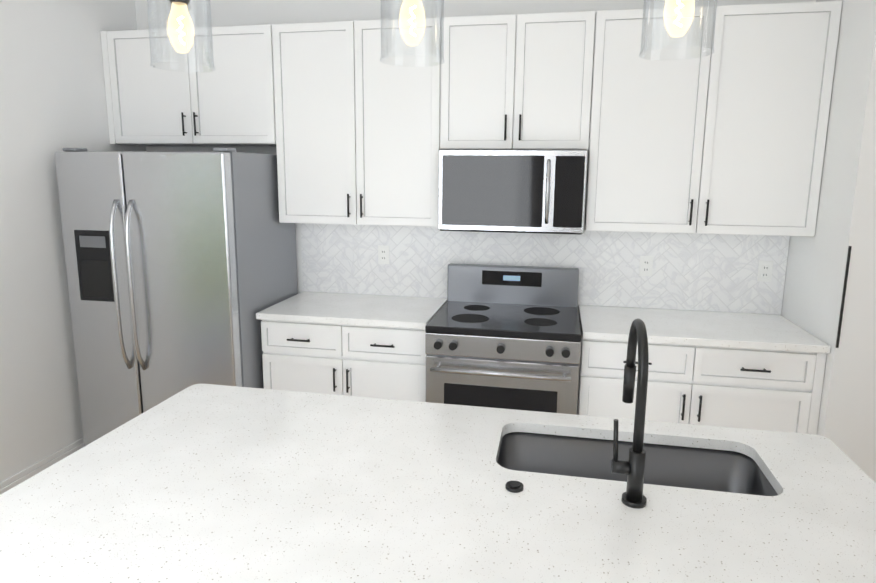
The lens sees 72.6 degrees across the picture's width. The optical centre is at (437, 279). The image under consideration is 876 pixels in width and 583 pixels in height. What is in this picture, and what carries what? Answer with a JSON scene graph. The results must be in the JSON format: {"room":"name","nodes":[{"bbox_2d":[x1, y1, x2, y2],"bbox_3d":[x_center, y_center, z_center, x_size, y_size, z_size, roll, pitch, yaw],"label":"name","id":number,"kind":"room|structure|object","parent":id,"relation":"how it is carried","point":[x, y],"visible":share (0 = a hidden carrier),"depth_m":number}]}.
{"room":"kitchen","nodes":[
{"label":"kitchen","id":0,"kind":"room"},
{"bbox_2d":[0,0,145,482],"bbox_3d":[-2.757,0.154,0.387,0.220,2.850,7.500,2,10,11],"label":"wall","id":1,"kind":"structure","parent":0,"point":[52,93],"depth_m":3.15},
{"bbox_2d":[0,437,83,494],"bbox_3d":[-2.187,1.089,2.930,0.014,0.135,1.180,2,10,11],"label":"baseboard","id":2,"kind":"structure","parent":1,"relation":"attached to","point":[33,470],"depth_m":3.18},
{"bbox_2d":[135,0,815,312],"bbox_3d":[1.168,-0.354,3.470,6.770,2.850,0.150,2,10,11],"label":"wall","id":3,"kind":"structure","parent":0,"point":[242,12],"depth_m":3.55},
{"bbox_2d":[100,25,271,145],"bbox_3d":[-1.418,-1.139,3.601,1.073,0.646,0.327,2,10,11],"label":"upper cabinet","id":4,"kind":"object","parent":3,"relation":"attached to","point":[231,104],"depth_m":3.45},
{"bbox_2d":[268,17,443,228],"bbox_3d":[-0.426,-0.875,3.448,0.949,1.096,0.327,2,10,11],"label":"upper cabinet","id":5,"kind":"object","parent":3,"relation":"attached to","point":[356,135],"depth_m":3.30},
{"bbox_2d":[440,11,599,152],"bbox_3d":[0.427,-1.045,3.247,0.782,0.676,0.327,2,10,11],"label":"upper cabinet","id":6,"kind":"object","parent":3,"relation":"attached to","point":[512,81],"depth_m":3.09},
{"bbox_2d":[438,150,587,234],"bbox_3d":[0.410,-0.485,3.280,0.768,0.429,0.435,2,10,11],"label":"microwave","id":7,"kind":"object","parent":6,"relation":"attached to","point":[526,191],"visible":1,"depth_m":3.11},
{"bbox_2d":[584,1,841,240],"bbox_3d":[1.352,-0.798,3.105,1.103,1.096,0.327,2,10,11],"label":"upper cabinet","id":8,"kind":"object","parent":3,"relation":"attached to","point":[704,183],"depth_m":2.95},
{"bbox_2d":[781,0,875,482],"bbox_3d":[3.134,-0.197,2.678,2.600,2.850,0.670,2,10,11],"label":"wall","id":9,"kind":"structure","parent":0,"point":[816,268],"depth_m":2.70},
{"bbox_3d":[0.428,1.731,0.102,6.770,0.100,7.650,2,10,11],"label":"floor","id":10,"kind":"structure","parent":0,"visible":0},
{"bbox_2d":[55,148,297,446],"bbox_3d":[-1.467,0.152,3.519,0.975,1.788,0.866,2,10,11],"label":"refrigerator","id":11,"kind":"object","parent":10,"relation":"on","point":[181,269],"visible":0.75,"depth_m":3.14},
{"bbox_2d":[261,317,432,401],"bbox_3d":[-0.464,0.617,3.571,0.944,0.874,0.607,2,10,11],"label":"base cabinet","id":12,"kind":"object","parent":10,"relation":"on","point":[348,360],"depth_m":3.24},
{"bbox_2d":[256,289,446,328],"bbox_3d":[-0.467,0.169,3.478,0.954,0.036,0.637,2,10,11],"label":"countertop","id":13,"kind":"structure","parent":12,"relation":"on","point":[374,310],"depth_m":3.35},
{"bbox_2d":[0,318,875,582],"bbox_3d":[0.036,0.751,1.525,2.080,1.328,1.020,2,10,11],"label":"kitchen island","id":14,"kind":"object","parent":10,"relation":"on","point":[204,483],"visible":1,"depth_m":1.40},
{"bbox_2d":[425,263,580,414],"bbox_3d":[0.369,0.540,3.296,0.768,1.135,0.747,2,10,11],"label":"range","id":15,"kind":"object","parent":10,"relation":"on","point":[503,336],"visible":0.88,"depth_m":3.02},
{"bbox_2d":[577,309,828,434],"bbox_3d":[1.311,0.694,3.229,1.103,0.874,0.607,2,10,11],"label":"base cabinet","id":16,"kind":"object","parent":10,"relation":"on","point":[757,389],"depth_m":2.89},
{"bbox_2d":[577,305,830,352],"bbox_3d":[1.313,0.246,3.135,1.103,0.036,0.637,2,10,11],"label":"countertop","id":17,"kind":"structure","parent":16,"relation":"on","point":[706,328],"depth_m":3.00},
{"bbox_3d":[0.454,-1.184,-0.413,6.770,0.120,7.650,2,10,11],"label":"ceiling","id":18,"kind":"structure","parent":0,"visible":0},
{"bbox_2d":[147,0,214,71],"bbox_3d":[-0.558,-0.937,1.236,0.133,0.954,0.133,2,10,11],"label":"pendant light","id":19,"kind":"object","parent":18,"relation":"hanging from","point":[181,3],"visible":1,"depth_m":1.30},
{"bbox_2d":[380,0,443,65],"bbox_3d":[-0.048,-0.915,1.137,0.133,0.954,0.133,2,10,11],"label":"pendant light","id":20,"kind":"object","parent":18,"relation":"hanging from","point":[402,15],"visible":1,"depth_m":1.21},
{"bbox_2d":[639,0,716,60],"bbox_3d":[0.452,-0.894,1.041,0.133,0.954,0.133,2,10,11],"label":"pendant light","id":21,"kind":"object","parent":18,"relation":"hanging from","point":[690,14],"visible":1,"depth_m":1.11}
]}

